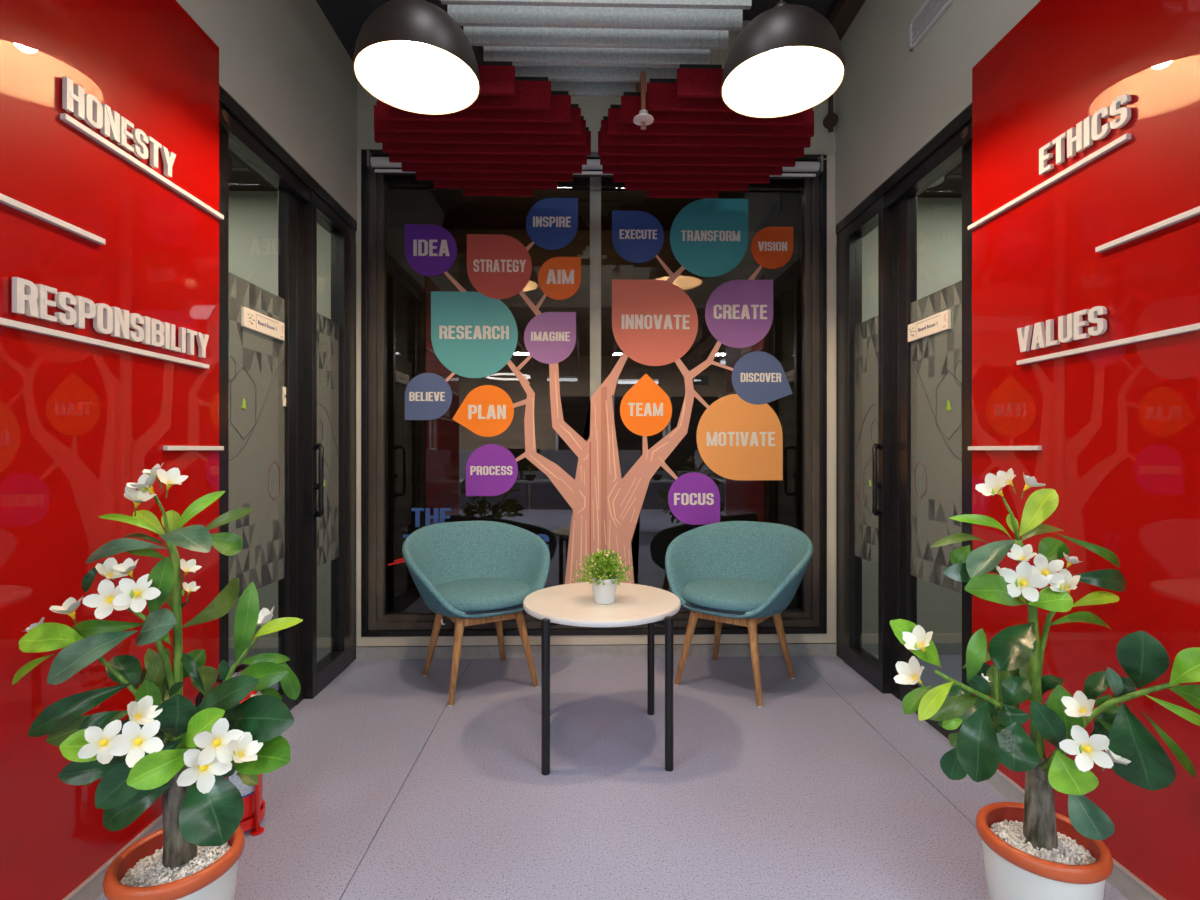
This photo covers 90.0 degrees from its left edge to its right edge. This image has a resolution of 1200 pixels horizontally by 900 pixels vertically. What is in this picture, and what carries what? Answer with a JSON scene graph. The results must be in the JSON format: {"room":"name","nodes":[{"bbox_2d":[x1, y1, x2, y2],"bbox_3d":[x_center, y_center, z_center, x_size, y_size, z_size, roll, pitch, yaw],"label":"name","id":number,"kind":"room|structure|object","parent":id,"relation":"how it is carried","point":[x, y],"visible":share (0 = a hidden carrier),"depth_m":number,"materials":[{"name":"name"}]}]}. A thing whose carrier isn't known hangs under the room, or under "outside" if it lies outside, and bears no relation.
{"room":"office waiting area","nodes":[
{"label":"office waiting area","id":0,"kind":"room"},
{"bbox_2d":[103,825,244,899],"bbox_3d":[-0.946,1.024,1.345,0.259,0.253,0.259,0,0,-1],"label":"pot","id":1,"kind":"object","parent":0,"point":[143,871],"depth_m":1.31,"materials":[{"name":"ceramic"}]},
{"bbox_2d":[229,149,277,190],"bbox_3d":[-2.518,-1.445,1.960,2.200,0.050,2.634,0,0,-1],"label":"ceiling","id":2,"kind":"structure","parent":0,"point":[242,177],"depth_m":3.14,"materials":[{"name":"grey"}]},
{"bbox_2d":[176,0,356,220],"bbox_3d":[-1.365,-0.625,2.037,0.110,3.550,2.534,0,0,-1],"label":"wall","id":3,"kind":"structure","parent":0,"point":[283,62],"depth_m":2.62,"materials":[{"name":"paint"}]},
{"bbox_2d":[0,0,218,899],"bbox_3d":[-1.292,-0.149,1.441,0.008,2.452,1.220,0,0,-1],"label":"wall panel","id":4,"kind":"object","parent":3,"relation":"attached to","point":[80,422],"visible":0.75,"depth_m":1.52,"materials":[{"name":"red plastic"}]},
{"bbox_2d":[0,193,105,244],"bbox_3d":[-1.276,-0.537,1.236,0.014,0.014,0.628,0,0,-1],"label":"wall bar","id":5,"kind":"object","parent":4,"relation":"attached to","point":[4,199],"visible":1,"depth_m":1.39,"materials":[{"name":"white"}]},
{"bbox_2d":[0,317,208,368],"bbox_3d":[-1.281,-0.274,1.449,0.014,0.014,1.056,0,0,-1],"label":"wall bar","id":6,"kind":"object","parent":4,"relation":"attached to","point":[4,322],"visible":1,"depth_m":1.51,"materials":[{"name":"white"}]},
{"bbox_2d":[12,277,208,357],"bbox_3d":[-1.283,-0.339,1.640,0.013,0.077,0.666,0,0,-1],"label":"sign lettering","id":7,"kind":"object","parent":4,"relation":"attached to","point":[29,298],"depth_m":1.53,"materials":[{"name":"white"}]},
{"bbox_2d":[62,76,175,176],"bbox_3d":[-1.282,-0.854,1.623,0.013,0.076,0.381,0,0,-1],"label":"sign lettering","id":8,"kind":"object","parent":4,"relation":"attached to","point":[111,124],"depth_m":1.57,"materials":[{"name":"white"}]},
{"bbox_2d":[60,113,223,219],"bbox_3d":[-1.288,-0.796,1.743,0.014,0.014,0.625,0,0,-1],"label":"wall bar","id":9,"kind":"object","parent":4,"relation":"attached to","point":[64,117],"visible":1,"depth_m":1.65,"materials":[{"name":"white"}]},
{"bbox_2d":[62,814,162,899],"bbox_3d":[-1.288,1.114,1.411,0.014,0.072,1.280,0,0,-1],"label":"baseboard","id":10,"kind":"structure","parent":3,"relation":"attached to","point":[91,888],"depth_m":1.54,"materials":[{"name":"silver metal"}]},
{"bbox_2d":[219,85,356,709],"bbox_3d":[-1.344,-0.053,2.677,0.161,2.406,1.253,0,0,-1],"label":"door","id":11,"kind":"structure","parent":3,"relation":"in","point":[294,464],"depth_m":2.66,"materials":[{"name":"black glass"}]},
{"bbox_2d":[241,306,283,340],"bbox_3d":[-1.372,-0.512,2.452,0.013,0.076,0.308,0,0,-1],"label":"room sign","id":12,"kind":"object","parent":11,"relation":"attached to","point":[253,320],"visible":1,"depth_m":2.42,"materials":[{"name":"beige"}]},
{"bbox_2d":[316,0,483,60],"bbox_3d":[-0.958,-2.250,2.246,0.713,0.300,2.134,0,0,-1],"label":"ceiling","id":13,"kind":"structure","parent":3,"relation":"attached to","point":[346,18],"depth_m":2.91,"materials":[{"name":"grey"}]},
{"bbox_2d":[229,21,961,646],"bbox_3d":[-0.078,-0.625,3.433,8.000,3.550,0.200,0,0,-1],"label":"wall","id":14,"kind":"structure","parent":0,"point":[253,215],"depth_m":3.36,"materials":[{"name":"paint"}]},
{"bbox_2d":[229,638,330,660],"bbox_3d":[-2.548,1.093,3.271,2.200,0.115,0.012,0,0,-1],"label":"baseboard","id":15,"kind":"structure","parent":14,"relation":"attached to","point":[261,646],"depth_m":3.28,"materials":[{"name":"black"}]},
{"bbox_2d":[361,149,826,636],"bbox_3d":[-0.024,-0.312,3.395,2.579,2.676,0.150,0,0,-1],"label":"window","id":16,"kind":"structure","parent":14,"relation":"in","point":[811,618],"depth_m":3.35,"materials":[{"name":"brown metal"}]},
{"bbox_2d":[367,150,415,172],"bbox_3d":[-1.126,-1.555,3.266,0.257,0.118,0.058,0,0,-1],"label":"roller blind","id":17,"kind":"object","parent":16,"relation":"attached to","point":[372,161],"depth_m":3.25,"materials":[{"name":"grey"}]},
{"bbox_2d":[405,373,451,419],"bbox_3d":[-0.965,-0.301,3.374,0.265,0.265,0.001,0,0,-1],"label":"decal","id":18,"kind":"object","parent":16,"relation":"attached to","point":[428,396],"visible":1,"depth_m":3.38,"materials":[{"name":"blue"}]},
{"bbox_2d":[405,224,456,275],"bbox_3d":[-0.951,-1.123,3.375,0.291,0.291,0.001,0,0,-1],"label":"decal","id":19,"kind":"object","parent":16,"relation":"attached to","point":[430,250],"visible":1,"depth_m":3.38,"materials":[{"name":"purple"}]},
{"bbox_2d":[388,508,548,565],"bbox_3d":[-0.740,0.489,3.382,0.904,0.324,0.001,0,0,-1],"label":"decal","id":20,"kind":"object","parent":16,"relation":"attached to","point":[428,517],"depth_m":3.38,"materials":[{"name":"blue"}]},
{"bbox_2d":[431,291,517,377],"bbox_3d":[-0.708,-0.648,3.380,0.487,0.487,0.001,0,0,-1],"label":"decal","id":21,"kind":"object","parent":16,"relation":"attached to","point":[474,334],"visible":1,"depth_m":3.38,"materials":[{"name":"teal"}]},
{"bbox_2d":[453,385,513,436],"bbox_3d":[-0.658,-0.220,3.381,0.346,0.292,0.001,0,0,-1],"label":"decal","id":22,"kind":"object","parent":16,"relation":"attached to","point":[487,410],"visible":1,"depth_m":3.38,"materials":[{"name":"orange"}]},
{"bbox_2d":[466,444,517,495],"bbox_3d":[-0.609,0.113,3.383,0.292,0.292,0.001,0,0,-1],"label":"decal","id":23,"kind":"object","parent":16,"relation":"attached to","point":[491,469],"visible":1,"depth_m":3.38,"materials":[{"name":"purple"}]},
{"bbox_2d":[467,234,531,298],"bbox_3d":[-0.567,-1.033,3.383,0.366,0.366,0.001,0,0,-1],"label":"decal","id":24,"kind":"object","parent":16,"relation":"attached to","point":[499,266],"visible":1,"depth_m":3.38,"materials":[{"name":"red"}]},
{"bbox_2d":[524,312,575,363],"bbox_3d":[-0.283,-0.633,3.390,0.294,0.294,0.001,0,0,-1],"label":"decal","id":25,"kind":"object","parent":16,"relation":"attached to","point":[549,337],"visible":1,"depth_m":3.39,"materials":[{"name":"purple"}]},
{"bbox_2d":[526,198,577,249],"bbox_3d":[-0.271,-1.278,3.390,0.294,0.294,0.001,0,0,-1],"label":"decal","id":26,"kind":"object","parent":16,"relation":"attached to","point":[551,223],"visible":1,"depth_m":3.39,"materials":[{"name":"blue"}]},
{"bbox_2d":[538,257,580,299],"bbox_3d":[-0.229,-0.970,3.391,0.243,0.243,0.001,0,0,-1],"label":"decal","id":27,"kind":"object","parent":16,"relation":"attached to","point":[559,278],"visible":1,"depth_m":3.39,"materials":[{"name":"orange"}]},
{"bbox_2d":[444,242,761,583],"bbox_3d":[0.025,-0.136,3.399,1.820,2.110,0.002,0,0,-1],"label":"decal","id":28,"kind":"object","parent":16,"relation":"attached to","point":[606,506],"visible":0.88,"depth_m":3.40,"materials":[{"name":"beige"}]},
{"bbox_2d":[612,210,663,262],"bbox_3d":[0.216,-1.208,3.401,0.296,0.296,0.001,0,0,-1],"label":"decal","id":29,"kind":"object","parent":16,"relation":"attached to","point":[637,236],"visible":1,"depth_m":3.40,"materials":[{"name":"blue"}]},
{"bbox_2d":[620,374,671,435],"bbox_3d":[0.261,-0.257,3.402,0.296,0.356,0.001,0,0,-1],"label":"decal","id":30,"kind":"object","parent":16,"relation":"attached to","point":[645,409],"visible":1,"depth_m":3.40,"materials":[{"name":"orange"}]},
{"bbox_2d":[612,279,697,365],"bbox_3d":[0.312,-0.721,3.404,0.490,0.490,0.001,0,0,-1],"label":"decal","id":31,"kind":"object","parent":16,"relation":"attached to","point":[655,322],"visible":1,"depth_m":3.40,"materials":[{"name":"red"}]},
{"bbox_2d":[668,472,719,524],"bbox_3d":[0.534,0.276,3.408,0.297,0.297,0.001,0,0,-1],"label":"decal","id":32,"kind":"object","parent":16,"relation":"attached to","point":[693,498],"visible":1,"depth_m":3.41,"materials":[{"name":"purple"}]},
{"bbox_2d":[670,199,747,276],"bbox_3d":[0.620,-1.206,3.410,0.446,0.446,0.001,0,0,-1],"label":"decal","id":33,"kind":"object","parent":16,"relation":"attached to","point":[709,237],"visible":1,"depth_m":3.41,"materials":[{"name":"teal"}]},
{"bbox_2d":[705,280,772,347],"bbox_3d":[0.792,-0.775,3.414,0.390,0.390,0.001,0,0,-1],"label":"decal","id":34,"kind":"object","parent":16,"relation":"attached to","point":[738,313],"visible":1,"depth_m":3.41,"materials":[{"name":"purple"}]},
{"bbox_2d":[696,394,782,479],"bbox_3d":[0.795,-0.074,3.414,0.493,0.493,0.001,0,0,-1],"label":"decal","id":35,"kind":"object","parent":16,"relation":"attached to","point":[738,439],"visible":1,"depth_m":3.41,"materials":[{"name":"orange"}]},
{"bbox_2d":[732,351,792,404],"bbox_3d":[0.923,-0.410,3.417,0.350,0.304,0.001,0,0,-1],"label":"decal","id":36,"kind":"object","parent":16,"relation":"attached to","point":[758,378],"visible":1,"depth_m":3.42,"materials":[{"name":"blue"}]},
{"bbox_2d":[751,227,792,268],"bbox_3d":[0.981,-1.152,3.418,0.241,0.241,0.001,0,0,-1],"label":"decal","id":37,"kind":"object","parent":16,"relation":"attached to","point":[771,247],"visible":1,"depth_m":3.42,"materials":[{"name":"orange"}]},
{"bbox_2d":[770,156,822,176],"bbox_3d":[1.076,-1.553,3.316,0.287,0.113,0.058,0,0,-1],"label":"roller blind","id":38,"kind":"object","parent":16,"relation":"attached to","point":[817,166],"depth_m":3.30,"materials":[{"name":"grey"}]},
{"bbox_2d":[357,150,834,645],"bbox_3d":[-0.009,-0.285,3.331,2.652,2.729,0.008,0,0,-1],"label":"trim","id":39,"kind":"structure","parent":14,"relation":"attached to","point":[829,637],"depth_m":3.34,"materials":[{"name":"beige"}]},
{"bbox_2d":[356,642,835,659],"bbox_3d":[-0.009,1.115,3.329,2.660,0.071,0.012,0,0,-1],"label":"baseboard","id":40,"kind":"structure","parent":14,"relation":"attached to","point":[765,649],"depth_m":3.32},
{"bbox_2d":[818,94,837,159],"bbox_3d":[1.266,-2.008,3.341,0.106,0.783,0.044,0,0,-1],"label":"conduit pipe","id":41,"kind":"object","parent":14,"relation":"attached to","point":[831,118],"visible":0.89,"depth_m":3.33,"materials":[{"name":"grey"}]},
{"bbox_2d":[862,634,961,655],"bbox_3d":[2.531,1.093,3.386,2.200,0.115,0.012,0,0,-1],"label":"baseboard","id":42,"kind":"structure","parent":14,"relation":"attached to","point":[945,644],"depth_m":3.37,"materials":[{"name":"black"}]},
{"bbox_2d":[96,655,1128,899],"bbox_3d":[0.015,1.180,-0.683,10.000,0.060,8.634,0,0,-1],"label":"floor","id":43,"kind":"structure","parent":0,"point":[826,789],"depth_m":2.04,"materials":[{"name":"stone"}]},
{"bbox_2d":[12,463,302,899],"bbox_3d":[-0.904,0.589,1.285,0.630,1.121,0.340,0,0,21],"label":"potted frangipani","id":44,"kind":"object","parent":43,"relation":"on","point":[144,757],"visible":1,"depth_m":1.25,"materials":[{"name":"white"}]},
{"bbox_2d":[195,664,264,835],"bbox_3d":[-1.083,0.901,1.848,0.282,0.498,0.189,0,0,-1],"label":"fire extinguisher","id":45,"kind":"object","parent":43,"relation":"on","point":[254,804],"visible":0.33,"depth_m":1.80,"materials":[{"name":"red"}]},
{"bbox_2d":[402,521,549,706],"bbox_3d":[-0.612,0.769,3.005,0.745,0.764,0.619,0,0,-31],"label":"tub chair","id":46,"kind":"object","parent":43,"relation":"on","point":[468,573],"visible":0.95,"depth_m":3.04,"materials":[{"name":"teal fabric"}]},
{"bbox_2d":[436,577,530,611],"bbox_3d":[-0.588,0.702,2.965,0.510,0.069,0.497,0,0,-31],"label":"seat cushion","id":47,"kind":"object","parent":46,"relation":"on","point":[457,594],"depth_m":2.83,"materials":[{"name":"teal fabric"}]},
{"bbox_2d":[523,582,680,774],"bbox_3d":[0.007,0.871,2.385,0.622,0.558,0.622,0,0,-1],"label":"coffee table","id":48,"kind":"object","parent":43,"relation":"on","point":[573,604],"visible":0.99,"depth_m":2.18,"materials":[{"name":"white"}]},
{"bbox_2d":[572,548,632,603],"bbox_3d":[0.012,0.488,2.333,0.243,0.207,0.237,0,0,-1],"label":"potted plant","id":49,"kind":"object","parent":48,"relation":"on","point":[605,572],"visible":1,"depth_m":2.30,"materials":[{"name":"green plant"}]},
{"bbox_2d":[665,521,812,707],"bbox_3d":[0.685,0.769,2.999,0.745,0.764,0.620,0,0,37],"label":"tub chair","id":50,"kind":"object","parent":43,"relation":"on","point":[742,573],"visible":0.99,"depth_m":3.02,"materials":[{"name":"teal fabric"}]},
{"bbox_2d":[682,578,776,611],"bbox_3d":[0.658,0.702,2.961,0.510,0.069,0.497,0,0,37],"label":"seat cushion","id":51,"kind":"object","parent":50,"relation":"on","point":[698,594],"depth_m":2.83,"materials":[{"name":"teal fabric"}]},
{"bbox_2d":[890,468,1199,899],"bbox_3d":[0.973,0.596,1.364,0.690,1.108,0.346,0,0,-1],"label":"potted frangipani","id":52,"kind":"object","parent":43,"relation":"on","point":[1032,851],"visible":1,"depth_m":1.32,"materials":[{"name":"white"}]},
{"bbox_2d":[743,0,837,20],"bbox_3d":[0.018,-2.425,2.168,3.260,0.050,2.934,0,0,-1],"label":"ceiling","id":53,"kind":"structure","parent":0,"point":[824,7],"depth_m":3.24,"materials":[{"name":"grey"}]},
{"bbox_2d":[353,0,479,114],"bbox_3d":[-0.633,-1.692,2.091,0.420,0.814,0.420,0,0,-1],"label":"pendant lamp","id":54,"kind":"object","parent":53,"relation":"hanging from","point":[413,56],"visible":1,"depth_m":2.17,"materials":[{"name":"grey"}]},
{"bbox_2d":[390,77,550,109],"bbox_3d":[-0.517,-1.885,2.400,0.641,1.029,0.020,0,0,-1],"label":"acoustic baffle","id":55,"kind":"object","parent":53,"relation":"hanging from","point":[531,93],"visible":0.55,"depth_m":2.40,"materials":[{"name":"red fabric"}]},
{"bbox_2d":[377,91,570,122],"bbox_3d":[-0.520,-1.885,2.493,0.798,1.029,0.020,0,0,-1],"label":"acoustic baffle","id":56,"kind":"object","parent":53,"relation":"hanging from","point":[560,111],"visible":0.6,"depth_m":2.49,"materials":[{"name":"red fabric"}]},
{"bbox_2d":[374,101,580,133],"bbox_3d":[-0.525,-1.885,2.585,0.886,1.029,0.020,0,0,-1],"label":"acoustic baffle","id":57,"kind":"object","parent":53,"relation":"hanging from","point":[574,127],"visible":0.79,"depth_m":2.58,"materials":[{"name":"red fabric"}]},
{"bbox_2d":[374,116,585,144],"bbox_3d":[-0.531,-1.885,2.678,0.938,1.029,0.020,0,0,-1],"label":"acoustic baffle","id":58,"kind":"object","parent":53,"relation":"hanging from","point":[379,137],"visible":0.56,"depth_m":2.67,"materials":[{"name":"red fabric"}]},
{"bbox_2d":[382,127,590,154],"bbox_3d":[-0.520,-1.885,2.770,0.957,1.029,0.020,0,0,-1],"label":"acoustic baffle","id":59,"kind":"object","parent":53,"relation":"hanging from","point":[425,148],"visible":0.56,"depth_m":2.76,"materials":[{"name":"red fabric"}]},
{"bbox_2d":[389,153,586,164],"bbox_3d":[-0.531,-1.885,2.863,0.939,1.029,0.020,0,0,-1],"label":"acoustic baffle","id":60,"kind":"object","parent":53,"relation":"hanging from","point":[393,157],"visible":0.34,"depth_m":2.85,"materials":[{"name":"red fabric"}]},
{"bbox_2d":[401,163,581,173],"bbox_3d":[-0.530,-1.885,2.955,0.883,1.029,0.020,0,0,-1],"label":"acoustic baffle","id":61,"kind":"object","parent":53,"relation":"hanging from","point":[405,167],"visible":0.34,"depth_m":2.95,"materials":[{"name":"red fabric"}]},
{"bbox_2d":[416,172,572,181],"bbox_3d":[-0.535,-1.885,3.048,0.794,1.029,0.020,0,0,-1],"label":"acoustic baffle","id":62,"kind":"object","parent":53,"relation":"hanging from","point":[444,176],"visible":0.34,"depth_m":3.04,"materials":[{"name":"red fabric"}]},
{"bbox_2d":[477,27,514,95],"bbox_3d":[-0.418,-1.885,2.310,0.180,1.029,0.020,0,0,-1],"label":"acoustic baffle","id":63,"kind":"object","parent":53,"relation":"hanging from","point":[497,78],"visible":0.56,"depth_m":2.30,"materials":[{"name":"red fabric"}]},
{"bbox_2d":[434,180,557,189],"bbox_3d":[-0.545,-1.885,3.140,0.644,1.029,0.020,0,0,-1],"label":"acoustic baffle","id":64,"kind":"object","parent":53,"relation":"hanging from","point":[437,183],"visible":0.32,"depth_m":3.13,"materials":[{"name":"red fabric"}]},
{"bbox_2d":[463,189,532,196],"bbox_3d":[-0.549,-1.885,3.232,0.376,1.029,0.020,0,0,-1],"label":"acoustic baffle","id":65,"kind":"object","parent":53,"relation":"hanging from","point":[466,192],"visible":0.33,"depth_m":3.22,"materials":[{"name":"red fabric"}]},
{"bbox_2d":[551,81,635,96],"bbox_3d":[-0.031,-1.994,2.691,0.440,0.809,0.020,0,0,-1],"label":"acoustic baffle","id":66,"kind":"object","parent":53,"relation":"hanging from","point":[585,89],"visible":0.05,"depth_m":2.68,"materials":[{"name":"grey fabric"}]},
{"bbox_2d":[447,4,742,30],"bbox_3d":[-0.016,-1.994,2.254,1.104,0.809,0.020,0,0,-1],"label":"acoustic baffle","id":67,"kind":"object","parent":53,"relation":"hanging from","point":[464,15],"visible":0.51,"depth_m":2.25,"materials":[{"name":"grey fabric"}]},
{"bbox_2d":[513,64,678,81],"bbox_3d":[-0.025,-1.994,2.582,0.757,0.809,0.020,0,0,-1],"label":"acoustic baffle","id":68,"kind":"object","parent":53,"relation":"hanging from","point":[579,73],"visible":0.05,"depth_m":2.57,"materials":[{"name":"grey fabric"}]},
{"bbox_2d":[440,0,751,9],"bbox_3d":[-0.011,-1.994,2.144,1.108,0.809,0.020,0,0,-1],"label":"acoustic baffle","id":69,"kind":"object","parent":53,"relation":"hanging from","point":[691,4],"visible":1,"depth_m":2.14,"materials":[{"name":"grey fabric"}]},
{"bbox_2d":[464,26,728,49],"bbox_3d":[-0.013,-1.994,2.363,1.040,0.809,0.020,0,0,-1],"label":"acoustic baffle","id":70,"kind":"object","parent":53,"relation":"hanging from","point":[476,35],"visible":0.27,"depth_m":2.35,"materials":[{"name":"grey fabric"}]},
{"bbox_2d":[484,46,709,66],"bbox_3d":[-0.010,-1.994,2.473,0.932,0.809,0.020,0,0,-1],"label":"acoustic baffle","id":71,"kind":"object","parent":53,"relation":"hanging from","point":[516,55],"visible":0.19,"depth_m":2.46,"materials":[{"name":"grey fabric"}]},
{"bbox_2d":[633,71,653,129],"bbox_3d":[0.171,-1.841,2.502,0.082,1.117,0.300,0,0,-1],"label":"sprinkler","id":72,"kind":"object","parent":53,"relation":"hanging from","point":[643,118],"visible":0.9,"depth_m":2.38,"materials":[{"name":"white metal"}]},
{"bbox_2d":[648,190,717,197],"bbox_3d":[0.451,-1.885,3.255,0.381,1.029,0.020,0,0,-1],"label":"acoustic baffle","id":73,"kind":"object","parent":53,"relation":"hanging from","point":[651,193],"visible":0.3,"depth_m":3.25,"materials":[{"name":"red fabric"}]},
{"bbox_2d":[625,182,747,190],"bbox_3d":[0.457,-1.885,3.163,0.651,1.029,0.020,0,0,-1],"label":"acoustic baffle","id":74,"kind":"object","parent":53,"relation":"hanging from","point":[628,185],"visible":0.34,"depth_m":3.15,"materials":[{"name":"red fabric"}]},
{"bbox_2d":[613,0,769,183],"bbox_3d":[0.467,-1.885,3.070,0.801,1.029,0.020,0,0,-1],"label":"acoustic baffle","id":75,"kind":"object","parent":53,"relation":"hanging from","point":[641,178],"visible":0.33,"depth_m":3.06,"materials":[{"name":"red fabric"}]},
{"bbox_2d":[602,165,782,175],"bbox_3d":[0.459,-1.885,2.978,0.894,1.029,0.020,0,0,-1],"label":"acoustic baffle","id":76,"kind":"object","parent":53,"relation":"hanging from","point":[606,169],"visible":0.35,"depth_m":2.97,"materials":[{"name":"red fabric"}]},
{"bbox_2d":[600,155,795,166],"bbox_3d":[0.471,-1.885,2.885,0.942,1.029,0.020,0,0,-1],"label":"acoustic baffle","id":77,"kind":"object","parent":53,"relation":"hanging from","point":[604,160],"visible":0.34,"depth_m":2.88,"materials":[{"name":"red fabric"}]},
{"bbox_2d":[677,30,723,98],"bbox_3d":[0.390,-1.885,2.329,0.183,1.029,0.020,0,0,-1],"label":"acoustic baffle","id":78,"kind":"object","parent":53,"relation":"hanging from","point":[700,80],"visible":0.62,"depth_m":2.32,"materials":[{"name":"red fabric"}]},
{"bbox_2d":[598,127,803,157],"bbox_3d":[0.471,-1.885,2.793,0.960,1.029,0.020,0,0,-1],"label":"acoustic baffle","id":79,"kind":"object","parent":53,"relation":"hanging from","point":[605,150],"visible":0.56,"depth_m":2.78,"materials":[{"name":"red fabric"}]},
{"bbox_2d":[601,116,810,147],"bbox_3d":[0.477,-1.885,2.700,0.945,1.029,0.020,0,0,-1],"label":"acoustic baffle","id":80,"kind":"object","parent":53,"relation":"hanging from","point":[613,140],"visible":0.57,"depth_m":2.69,"materials":[{"name":"red fabric"}]},
{"bbox_2d":[608,104,813,136],"bbox_3d":[0.483,-1.885,2.608,0.897,1.029,0.020,0,0,-1],"label":"acoustic baffle","id":81,"kind":"object","parent":53,"relation":"hanging from","point":[615,127],"visible":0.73,"depth_m":2.60,"materials":[{"name":"red fabric"}]},
{"bbox_2d":[621,92,812,125],"bbox_3d":[0.490,-1.885,2.516,0.805,1.029,0.020,0,0,-1],"label":"acoustic baffle","id":82,"kind":"object","parent":53,"relation":"hanging from","point":[630,101],"visible":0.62,"depth_m":2.50,"materials":[{"name":"red fabric"}]},
{"bbox_2d":[647,0,802,112],"bbox_3d":[0.506,-1.885,2.424,0.633,1.029,0.020,0,0,-1],"label":"acoustic baffle","id":83,"kind":"object","parent":53,"relation":"hanging from","point":[661,93],"visible":0.46,"depth_m":2.41,"materials":[{"name":"red fabric"}]},
{"bbox_2d":[721,0,844,117],"bbox_3d":[0.647,-1.849,2.140,0.420,1.099,0.420,0,0,-1],"label":"pendant lamp","id":84,"kind":"object","parent":53,"relation":"hanging from","point":[788,59],"visible":1,"depth_m":2.21,"materials":[{"name":"grey"}]},
{"bbox_2d":[836,0,1040,224],"bbox_3d":[1.405,-0.625,2.099,0.110,3.550,2.534,0,0,-1],"label":"wall","id":85,"kind":"structure","parent":0,"point":[892,100],"depth_m":2.68,"materials":[{"name":"paint"}]},
{"bbox_2d":[827,0,865,40],"bbox_3d":[1.295,-2.285,2.297,0.100,0.070,2.134,0,0,-1],"label":"trim","id":86,"kind":"structure","parent":85,"relation":"attached to","point":[844,12],"depth_m":3.11,"materials":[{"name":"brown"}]},
{"bbox_2d":[836,104,971,739],"bbox_3d":[1.354,-0.053,2.763,0.161,2.406,1.203,0,0,-1],"label":"door","id":87,"kind":"structure","parent":85,"relation":"in","point":[904,408],"depth_m":2.75,"materials":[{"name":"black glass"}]},
{"bbox_2d":[908,309,950,341],"bbox_3d":[1.392,-0.523,2.554,0.013,0.077,0.310,0,0,-1],"label":"room sign","id":88,"kind":"object","parent":87,"relation":"attached to","point":[939,322],"visible":1,"depth_m":2.52,"materials":[{"name":"beige"}]},
{"bbox_2d":[909,0,952,50],"bbox_3d":[1.341,-1.774,2.200,0.012,0.123,0.750,0,0,-1],"label":"air vent","id":89,"kind":"object","parent":85,"relation":"in","point":[930,11],"visible":1,"depth_m":2.46,"materials":[{"name":"white plastic"}]},
{"bbox_2d":[985,769,1165,899],"bbox_3d":[1.356,1.114,1.496,0.014,0.072,1.330,0,0,-1],"label":"baseboard","id":90,"kind":"structure","parent":85,"relation":"attached to","point":[1121,878],"depth_m":1.56,"materials":[{"name":"silver metal"}]},
{"bbox_2d":[972,0,1199,899],"bbox_3d":[1.359,-0.149,1.526,0.008,2.452,1.270,0,0,-1],"label":"wall panel","id":91,"kind":"object","parent":85,"relation":"attached to","point":[1117,429],"visible":0.75,"depth_m":1.61,"materials":[{"name":"red plastic"}]},
{"bbox_2d":[968,446,1041,449],"bbox_3d":[1.337,-0.006,1.997,0.014,0.014,0.335,0,0,-1],"label":"wall bar","id":92,"kind":"object","parent":91,"relation":"attached to","point":[969,447],"visible":1,"depth_m":1.97,"materials":[{"name":"white"}]},
{"bbox_2d":[968,133,1130,229],"bbox_3d":[1.340,-0.800,1.847,0.014,0.014,0.636,0,0,-1],"label":"wall bar","id":93,"kind":"object","parent":91,"relation":"attached to","point":[1127,136],"visible":1,"depth_m":1.76,"materials":[{"name":"white"}]},
{"bbox_2d":[1017,306,1106,351],"bbox_3d":[1.340,-0.349,1.756,0.013,0.078,0.320,0,0,-1],"label":"wall lettering","id":94,"kind":"object","parent":91,"relation":"attached to","point":[1070,327],"depth_m":1.73,"materials":[{"name":"white"}]},
{"bbox_2d":[1039,94,1130,174],"bbox_3d":[1.341,-0.874,1.674,0.013,0.078,0.297,0,0,-1],"label":"wall lettering","id":95,"kind":"object","parent":91,"relation":"attached to","point":[1080,137],"depth_m":1.65,"materials":[{"name":"white"}]},
{"bbox_2d":[1017,323,1199,364],"bbox_3d":[1.349,-0.278,1.450,0.014,0.014,0.938,0,0,-1],"label":"wall bar","id":96,"kind":"object","parent":91,"relation":"attached to","point":[1194,327],"visible":1,"depth_m":1.56,"materials":[{"name":"white"}]},
{"bbox_2d":[1095,206,1199,251],"bbox_3d":[1.353,-0.541,1.301,0.014,0.014,0.641,0,0,-1],"label":"wall bar","id":97,"kind":"object","parent":91,"relation":"attached to","point":[1193,212],"visible":1,"depth_m":1.47,"materials":[{"name":"white"}]},
{"bbox_2d":[917,162,961,197],"bbox_3d":[2.561,-1.445,2.076,2.200,0.050,2.634,0,0,-1],"label":"ceiling","id":98,"kind":"structure","parent":0,"point":[951,187],"depth_m":3.26,"materials":[{"name":"grey"}]},
{"bbox_2d":[976,802,1112,899],"bbox_3d":[1.036,1.024,1.410,0.259,0.253,0.259,0,0,-1],"label":"pot","id":99,"kind":"object","parent":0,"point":[1021,862],"depth_m":1.37,"materials":[{"name":"ceramic"}]},
{"label":"outside","id":100,"kind":"structure","parent":0,"visible":0},
{"bbox_2d":[388,229,799,595],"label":"glass window","id":101,"kind":"structure","parent":100,"point":[427,459],"depth_m":5.59,"materials":[{"name":"glass"}]},
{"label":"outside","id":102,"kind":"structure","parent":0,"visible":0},
{"bbox_2d":[388,179,799,231],"bbox_3d":[-0.105,-2.100,4.616,4.800,0.100,2.166,0,0,-1],"label":"ceiling","id":103,"kind":"structure","parent":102,"point":[410,201],"depth_m":5.03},
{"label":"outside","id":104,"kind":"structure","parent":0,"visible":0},
{"bbox_2d":[388,594,799,611],"bbox_3d":[-0.105,1.375,4.616,4.800,0.050,2.166,0,0,-1],"label":"floor","id":105,"kind":"structure","parent":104,"point":[395,603],"depth_m":5.24,"materials":[{"name":"black"}]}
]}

